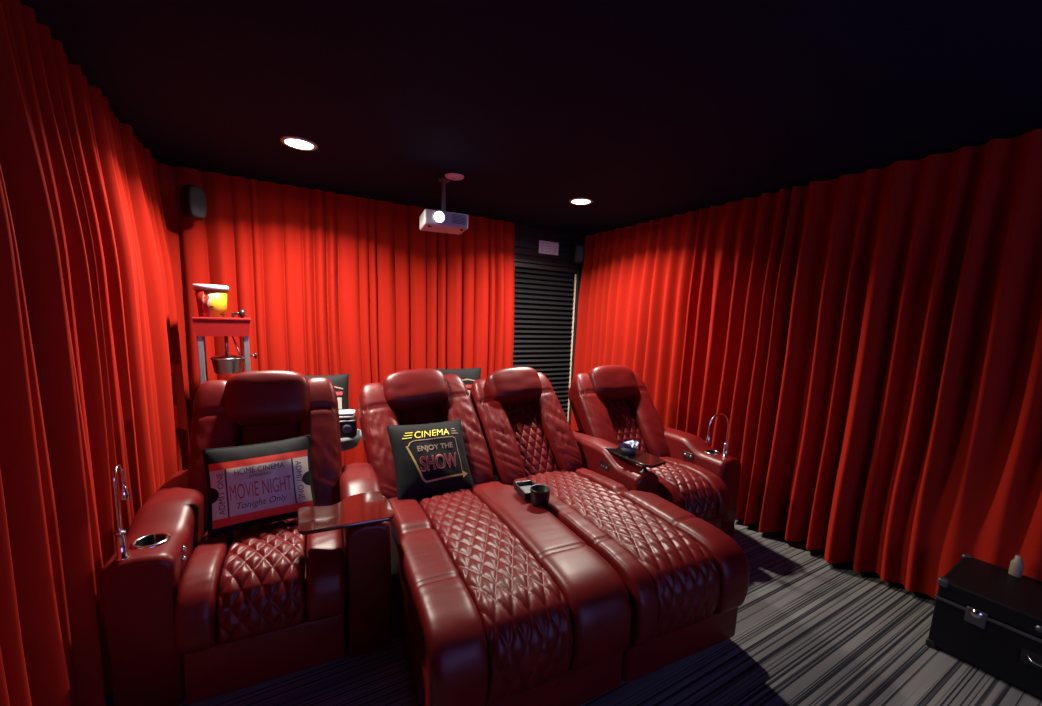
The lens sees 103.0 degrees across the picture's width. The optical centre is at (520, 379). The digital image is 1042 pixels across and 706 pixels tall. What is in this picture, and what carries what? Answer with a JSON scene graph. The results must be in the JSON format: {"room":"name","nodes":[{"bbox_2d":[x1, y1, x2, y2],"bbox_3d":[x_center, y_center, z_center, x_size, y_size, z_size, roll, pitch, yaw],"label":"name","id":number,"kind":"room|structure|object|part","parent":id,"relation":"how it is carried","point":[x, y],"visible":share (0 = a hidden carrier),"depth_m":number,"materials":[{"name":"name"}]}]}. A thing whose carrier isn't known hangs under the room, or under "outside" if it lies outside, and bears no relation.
{"room":"home theater","nodes":[
{"label":"home theater","id":0,"kind":"room"},
{"bbox_2d":[304,374,348,409],"bbox_3d":[-1.316,0.150,2.747,0.336,0.359,0.150,-1,9,-23],"label":"cushion","id":1,"kind":"object","parent":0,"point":[340,382],"visible":0.33,"depth_m":2.76,"materials":[{"name":"black fabric"}]},
{"bbox_2d":[20,0,1041,235],"bbox_3d":[0.681,-1.139,1.115,4.260,0.100,6.560,-3,10,-30],"label":"ceiling","id":2,"kind":"structure","parent":0,"point":[642,110],"depth_m":1.71,"materials":[{"name":"black paint"}]},
{"bbox_2d":[0,0,188,705],"bbox_3d":[-1.042,0.142,0.512,0.166,2.358,5.730,-3,10,-30],"label":"curtain","id":3,"kind":"object","parent":2,"relation":"hanging from","point":[91,373],"visible":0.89,"depth_m":1.38,"materials":[{"name":"red fabric"}]},
{"bbox_2d":[280,136,317,150],"bbox_3d":[-1.258,-1.334,2.352,0.188,0.009,0.188,-3,10,-30],"label":"recessed light","id":4,"kind":"object","parent":2,"relation":"in","point":[294,142],"visible":1,"depth_m":2.34,"materials":[{"name":"grey plastic"}]},
{"bbox_2d":[285,139,312,148],"bbox_3d":[-1.258,-1.336,2.352,0.144,0.005,0.144,-3,10,-30],"label":"diffuser","id":5,"kind":"object","parent":4,"relation":"attached to","point":[293,143],"depth_m":2.35,"materials":[{"name":"white plastic"}]},
{"bbox_2d":[156,163,514,466],"bbox_3d":[-1.280,-0.308,3.559,2.762,2.368,0.094,-3,10,-30],"label":"curtain","id":6,"kind":"object","parent":2,"relation":"hanging from","point":[327,283],"visible":0.55,"depth_m":3.37,"materials":[{"name":"red fabric"}]},
{"bbox_2d":[180,184,206,220],"bbox_3d":[-2.190,-1.170,2.756,0.175,0.220,0.120,6,9,25],"label":"loudspeaker","id":7,"kind":"object","parent":6,"relation":"attached to","point":[193,204],"visible":1,"depth_m":2.70,"materials":[{"name":"black plastic"}]},
{"bbox_2d":[188,186,206,217],"bbox_3d":[-2.132,-1.164,2.729,0.047,0.198,0.103,6,9,25],"label":"grille","id":8,"kind":"object","parent":7,"relation":"attached to","point":[197,204],"depth_m":2.71,"materials":[{"name":"black fabric"}]},
{"bbox_2d":[420,177,467,234],"bbox_3d":[-0.539,-1.217,2.897,0.300,0.347,0.256,-1,9,-22],"label":"projector","id":9,"kind":"object","parent":2,"relation":"attached to","point":[441,221],"visible":1,"depth_m":2.84,"materials":[{"name":"grey plastic"}]},
{"bbox_2d":[452,214,464,223],"bbox_3d":[-0.427,-1.095,2.838,0.090,0.058,0.002,-1,9,-22],"label":"vent","id":10,"kind":"object","parent":9,"relation":"attached to","point":[456,218],"depth_m":2.84,"materials":[{"name":"grey plastic"}]},
{"bbox_2d":[445,173,463,179],"bbox_3d":[-0.452,-1.368,2.814,0.132,0.017,0.132,-3,10,-30],"label":"smoke detector","id":11,"kind":"object","parent":2,"relation":"attached to","point":[452,176],"visible":1,"depth_m":2.79,"materials":[{"name":"red plastic"}]},
{"bbox_2d":[569,198,592,204],"bbox_3d":[0.475,-1.408,3.287,0.188,0.009,0.188,-3,10,-30],"label":"recessed light","id":12,"kind":"object","parent":2,"relation":"in","point":[577,201],"visible":1,"depth_m":3.28,"materials":[{"name":"grey plastic"}]},
{"bbox_2d":[572,199,589,203],"bbox_3d":[0.475,-1.410,3.287,0.144,0.005,0.144,-3,10,-30],"label":"diffuser","id":13,"kind":"object","parent":12,"relation":"attached to","point":[574,201],"depth_m":3.28,"materials":[{"name":"white plastic"}]},
{"bbox_2d":[571,129,1041,598],"bbox_3d":[2.072,-0.013,2.330,0.174,2.353,5.757,-3,10,-31],"label":"curtain","id":14,"kind":"object","parent":2,"relation":"hanging from","point":[868,343],"visible":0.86,"depth_m":2.45,"materials":[{"name":"red fabric"}]},
{"bbox_2d":[515,231,582,415],"bbox_3d":[-0.918,-0.351,3.976,3.860,2.400,0.100,-3,10,-30],"label":"wall","id":15,"kind":"structure","parent":0,"point":[580,270],"depth_m":4.68,"materials":[{"name":"black paint"}]},
{"bbox_2d":[513,262,576,422],"bbox_3d":[0.235,-0.208,4.569,0.788,2.024,0.050,-3,10,-30],"label":"blind","id":16,"kind":"object","parent":15,"relation":"attached to","point":[517,264],"visible":0.43,"depth_m":4.52,"materials":[{"name":"black"}]},
{"bbox_2d":[513,258,579,426],"bbox_3d":[0.207,-0.231,4.599,0.860,2.060,0.165,-3,10,-30],"label":"door","id":17,"kind":"structure","parent":15,"relation":"in","point":[576,267],"depth_m":4.61,"materials":[{"name":"black paint"}]},
{"bbox_2d":[538,240,558,254],"bbox_3d":[0.295,-1.398,4.418,0.250,0.130,0.010,-3,10,-30],"label":"sign","id":18,"kind":"object","parent":15,"relation":"attached to","point":[545,247],"visible":1,"depth_m":4.41,"materials":[{"name":"grey"}]},
{"bbox_2d":[514,224,584,268],"bbox_3d":[0.336,-1.411,4.458,1.080,0.362,0.016,-3,10,-30],"label":"trim","id":19,"kind":"structure","parent":15,"relation":"attached to","point":[523,236],"depth_m":4.39,"materials":[{"name":"black"}]},
{"bbox_2d":[573,245,583,263],"bbox_3d":[0.616,-1.344,4.472,0.100,0.190,0.154,1,8,-5],"label":"loudspeaker","id":20,"kind":"object","parent":15,"relation":"attached to","point":[578,252],"visible":1,"depth_m":4.40,"materials":[{"name":"black plastic"}]},
{"bbox_2d":[106,519,1041,705],"bbox_3d":[0.590,1.333,1.477,4.260,0.100,6.560,-3,10,-30],"label":"floor","id":21,"kind":"structure","parent":0,"point":[810,630],"depth_m":1.81,"materials":[{"name":"carpet"}]},
{"bbox_2d":[191,316,256,384],"bbox_3d":[-1.924,0.297,2.755,0.318,1.399,0.292,-4,10,-35],"label":"machine","id":22,"kind":"object","parent":21,"relation":"on","point":[204,326],"visible":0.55,"depth_m":2.60,"materials":[{"name":"red metal"}]},
{"bbox_3d":[-1.957,0.001,2.551,0.030,0.570,0.030,-4,10,-35],"label":"post","id":23,"kind":"part","parent":22,"relation":"part of","materials":[{"name":"grey metal"}]},
{"bbox_3d":[-2.076,-0.028,2.721,0.030,0.570,0.030,-4,10,-35],"label":"post","id":24,"kind":"part","parent":22,"relation":"part of","materials":[{"name":"grey metal"}]},
{"bbox_2d":[192,284,228,316],"bbox_3d":[-1.928,-0.486,2.585,0.184,0.196,0.184,-3,10,-30],"label":"bucket","id":25,"kind":"object","parent":22,"relation":"on","point":[211,299],"visible":0.95,"depth_m":2.53,"materials":[{"name":"multicoloured plastic"}]},
{"bbox_2d":[210,336,244,373],"bbox_3d":[-1.894,-0.163,2.695,0.209,0.248,0.181,-3,10,-30],"label":"kettle","id":26,"kind":"object","parent":22,"relation":"on","point":[222,364],"depth_m":2.65,"materials":[{"name":"silver metal"}]},
{"bbox_2d":[231,309,244,317],"bbox_3d":[-1.811,-0.421,2.652,0.070,0.056,0.056,-3,10,-30],"label":"gadget","id":27,"kind":"object","parent":22,"relation":"on","point":[241,313],"visible":1,"depth_m":2.64,"materials":[{"name":"silver metal"}]},
{"bbox_3d":[-1.821,-0.411,2.648,0.048,0.035,0.030,-3,10,-30],"label":"stem","id":28,"kind":"part","parent":27,"relation":"part of","materials":[{"name":"black plastic"}]},
{"bbox_3d":[-1.791,-0.422,2.663,0.024,0.056,0.056,-3,10,-30],"label":"knob","id":29,"kind":"part","parent":27,"relation":"part of","materials":[{"name":"black plastic"}]},
{"bbox_3d":[-1.766,-0.011,2.683,0.030,0.570,0.030,-4,10,-35],"label":"post","id":30,"kind":"part","parent":22,"relation":"part of","materials":[{"name":"grey metal"}]},
{"bbox_2d":[99,370,394,705],"bbox_3d":[-1.129,0.557,1.886,0.932,1.134,0.961,-2,9,-26],"label":"recliner","id":31,"kind":"object","parent":21,"relation":"on","point":[189,614],"visible":0.84,"depth_m":1.60,"materials":[{"name":"red leather"}]},
{"bbox_2d":[112,465,130,560],"bbox_3d":[-1.361,0.446,1.410,0.042,0.315,0.110,-3,10,-30],"label":"reading lamp","id":32,"kind":"object","parent":31,"relation":"attached to","point":[123,550],"depth_m":1.39,"materials":[{"name":"silver metal"}]},
{"bbox_3d":[-1.477,0.807,1.782,0.202,0.644,0.805,-2,9,-26],"label":"armrest","id":33,"kind":"part","parent":31,"relation":"part of","materials":[{"name":"red leather"}]},
{"bbox_2d":[202,435,316,536],"bbox_3d":[-1.150,0.463,1.843,0.436,0.371,0.182,-2,9,-27],"label":"cushion","id":34,"kind":"object","parent":31,"relation":"on","point":[252,485],"visible":0.94,"depth_m":1.79,"materials":[{"name":"black fabric"}]},
{"bbox_3d":[-1.067,0.777,1.764,0.276,0.258,0.626,-2,9,-26],"label":"quilted seat panel","id":35,"kind":"part","parent":31,"relation":"part of","materials":[{"name":"red leather"}]},
{"bbox_3d":[-0.960,1.053,1.589,0.524,0.210,0.030,-2,9,-26],"label":"panel","id":36,"kind":"part","parent":31,"relation":"part of","materials":[{"name":"red leather"}]},
{"bbox_3d":[-1.231,0.423,2.042,0.264,0.570,0.064,-2,-16,-26],"label":"panel","id":37,"kind":"part","parent":31,"relation":"part of","materials":[{"name":"red leather"}]},
{"bbox_3d":[-0.770,0.803,2.012,0.180,0.636,0.650,-2,9,-26],"label":"armrest","id":38,"kind":"part","parent":31,"relation":"part of","materials":[{"name":"red leather"}]},
{"bbox_2d":[341,429,361,450],"bbox_3d":[-1.226,0.687,2.745,0.360,0.680,0.360,-3,10,-30],"label":"side table","id":39,"kind":"object","parent":21,"relation":"on","point":[347,443],"visible":0.15,"depth_m":2.62,"materials":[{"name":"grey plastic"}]},
{"bbox_2d":[340,415,356,436],"bbox_3d":[-1.160,0.302,2.657,0.200,0.110,0.165,-1,9,-20],"label":"box","id":40,"kind":"object","parent":39,"relation":"on","point":[348,427],"visible":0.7,"depth_m":2.60,"materials":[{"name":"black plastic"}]},
{"bbox_2d":[339,409,355,419],"bbox_3d":[-1.142,0.226,2.645,0.156,0.042,0.130,0,9,-16],"label":"folded cloth","id":41,"kind":"object","parent":40,"relation":"on","point":[346,413],"visible":0.57,"depth_m":2.61,"materials":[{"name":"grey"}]},
{"bbox_2d":[359,368,631,705],"bbox_3d":[-0.303,0.579,2.089,0.839,1.101,1.751,-2,9,-26],"label":"recliner","id":42,"kind":"object","parent":21,"relation":"on","point":[499,602],"visible":0.84,"depth_m":1.53,"materials":[{"name":"red leather"}]},
{"bbox_3d":[-0.560,0.414,2.496,0.289,0.613,0.064,-7,-28,-29],"label":"panel","id":43,"kind":"part","parent":42,"relation":"part of","materials":[{"name":"red leather"}]},
{"bbox_2d":[386,419,473,499],"bbox_3d":[-0.506,0.448,2.347,0.452,0.378,0.254,-3,10,-32],"label":"cushion","id":44,"kind":"object","parent":42,"relation":"on","point":[431,458],"visible":0.95,"depth_m":2.28,"materials":[{"name":"black fabric"}]},
{"bbox_3d":[-0.217,0.802,1.881,0.306,0.306,1.243,-2,9,-26],"label":"quilted seat panel","id":45,"kind":"part","parent":42,"relation":"part of","materials":[{"name":"red leather"}]},
{"bbox_3d":[-0.057,1.087,1.721,0.747,0.220,0.590,-2,9,-26],"label":"panel","id":46,"kind":"part","parent":42,"relation":"part of","materials":[{"name":"red leather"}]},
{"bbox_2d":[514,480,549,505],"bbox_3d":[0.062,0.579,2.169,0.116,0.079,0.254,-1,9,-22],"label":"cup holder","id":47,"kind":"object","parent":42,"relation":"on","point":[539,494],"visible":1,"depth_m":2.13,"materials":[{"name":"black plastic"}]},
{"bbox_2d":[514,480,534,499],"bbox_3d":[0.038,0.591,2.215,0.106,0.040,0.156,-1,9,-22],"label":"tray","id":48,"kind":"object","parent":47,"relation":"on","point":[522,488],"depth_m":2.23,"materials":[{"name":"black plastic"}]},
{"bbox_2d":[470,367,749,682],"bbox_3d":[0.338,0.559,2.387,0.726,1.101,1.766,-3,10,-30],"label":"recliner","id":49,"kind":"object","parent":21,"relation":"on","point":[685,579],"visible":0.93,"depth_m":1.88,"materials":[{"name":"red leather"}]},
{"bbox_3d":[0.049,0.392,2.790,0.246,0.613,0.066,-7,-28,-29],"label":"quilted panel","id":50,"kind":"part","parent":49,"relation":"part of","materials":[{"name":"red leather"}]},
{"bbox_3d":[0.417,0.780,2.188,0.346,0.306,1.243,-2,9,-26],"label":"quilted seat panel","id":51,"kind":"part","parent":49,"relation":"part of","materials":[{"name":"red leather"}]},
{"bbox_3d":[0.586,1.065,2.032,0.658,0.220,0.590,-2,9,-26],"label":"panel","id":52,"kind":"part","parent":49,"relation":"part of","materials":[{"name":"red leather"}]},
{"bbox_2d":[568,365,740,537],"bbox_3d":[0.858,0.492,2.941,0.903,1.099,1.127,-2,9,-26],"label":"recliner","id":53,"kind":"object","parent":21,"relation":"on","point":[612,405],"visible":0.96,"depth_m":2.83,"materials":[{"name":"red leather"}]},
{"bbox_3d":[0.725,0.351,3.186,0.630,0.759,0.120,-2,-30,-26],"label":"backrest","id":54,"kind":"part","parent":53,"relation":"part of","materials":[{"name":"red leather"}]},
{"bbox_3d":[0.526,0.548,2.610,0.006,0.045,0.090,-2,9,-26],"label":"control panel","id":55,"kind":"part","parent":53,"relation":"part of","materials":[{"name":"black plastic"}]},
{"bbox_3d":[0.555,0.738,2.768,0.175,0.641,0.800,-2,9,-26],"label":"armrest","id":56,"kind":"part","parent":53,"relation":"part of","materials":[{"name":"red leather"}]},
{"bbox_3d":[0.764,0.368,3.106,0.262,0.606,0.066,-2,-30,-26],"label":"quilted panel","id":57,"kind":"part","parent":53,"relation":"part of","materials":[{"name":"red leather"}]},
{"bbox_2d":[621,446,637,454],"bbox_3d":[0.665,0.436,2.558,0.110,0.042,0.110,-3,10,-30],"label":"bowl","id":58,"kind":"object","parent":53,"relation":"on","point":[627,450],"visible":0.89,"depth_m":2.53,"materials":[{"name":"blue ceramic"}]},
{"bbox_2d":[618,440,638,448],"bbox_3d":[0.663,0.403,2.551,0.083,0.051,0.134,9,11,39],"label":"paper napkin","id":59,"kind":"object","parent":58,"relation":"on","point":[631,443],"visible":1,"depth_m":2.53,"materials":[{"name":"white paper"}]},
{"bbox_3d":[0.957,0.707,2.743,0.276,0.258,0.625,-2,9,-26],"label":"quilted seat panel","id":60,"kind":"part","parent":53,"relation":"part of","materials":[{"name":"red leather"}]},
{"bbox_3d":[1.168,0.535,2.899,0.006,0.045,0.090,-2,9,-26],"label":"control panel","id":61,"kind":"part","parent":53,"relation":"part of","materials":[{"name":"silver metal"}]},
{"bbox_3d":[1.196,0.716,3.078,0.190,0.641,0.800,-2,9,-26],"label":"armrest","id":62,"kind":"part","parent":53,"relation":"part of","materials":[{"name":"red leather"}]},
{"bbox_3d":[1.054,0.984,2.563,0.498,0.210,0.030,-2,9,-26],"label":"panel","id":63,"kind":"part","parent":53,"relation":"part of","materials":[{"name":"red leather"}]},
{"bbox_2d":[705,413,728,456],"bbox_3d":[1.285,0.372,2.696,0.202,0.305,0.057,-3,10,-30],"label":"reading lamp","id":64,"kind":"object","parent":53,"relation":"attached to","point":[725,450],"depth_m":2.72,"materials":[{"name":"silver metal"}]},
{"bbox_2d":[925,553,1041,698],"bbox_3d":[2.268,1.125,1.766,0.454,0.346,0.672,-3,10,-32],"label":"road case","id":65,"kind":"object","parent":21,"relation":"on","point":[985,616],"visible":1,"depth_m":1.81,"materials":[{"name":"black plastic"}]},
{"bbox_3d":[1.986,1.028,1.808,0.008,0.038,0.037,-3,10,-32],"label":"latch knob","id":66,"kind":"part","parent":65,"relation":"part of","materials":[{"name":"silver metal"}]},
{"bbox_3d":[2.282,0.998,1.753,0.420,0.084,0.660,-3,10,-32],"label":"lid","id":67,"kind":"part","parent":65,"relation":"part of","materials":[{"name":"black plastic"}]},
{"bbox_2d":[1008,555,1023,577],"bbox_3d":[2.333,0.878,1.950,0.042,0.098,0.042,-3,10,-30],"label":"bottle","id":68,"kind":"object","parent":65,"relation":"on","point":[1016,567],"visible":1,"depth_m":1.94,"materials":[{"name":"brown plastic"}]},
{"bbox_3d":[2.098,1.144,1.660,0.006,0.055,0.130,-3,10,-32],"label":"handle","id":69,"kind":"part","parent":65,"relation":"part of","materials":[{"name":"metal"}]},
{"bbox_3d":[-0.557,0.634,3.345,0.750,0.660,0.340,-3,10,-30],"label":"storage bench","id":70,"kind":"object","parent":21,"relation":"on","visible":0},
{"bbox_2d":[431,367,480,395],"bbox_3d":[-0.496,0.115,3.236,0.406,0.400,0.151,-2,9,-25],"label":"cushion","id":71,"kind":"object","parent":70,"relation":"on","point":[469,375],"visible":0.21,"depth_m":3.22,"materials":[{"name":"black fabric"}]}
]}

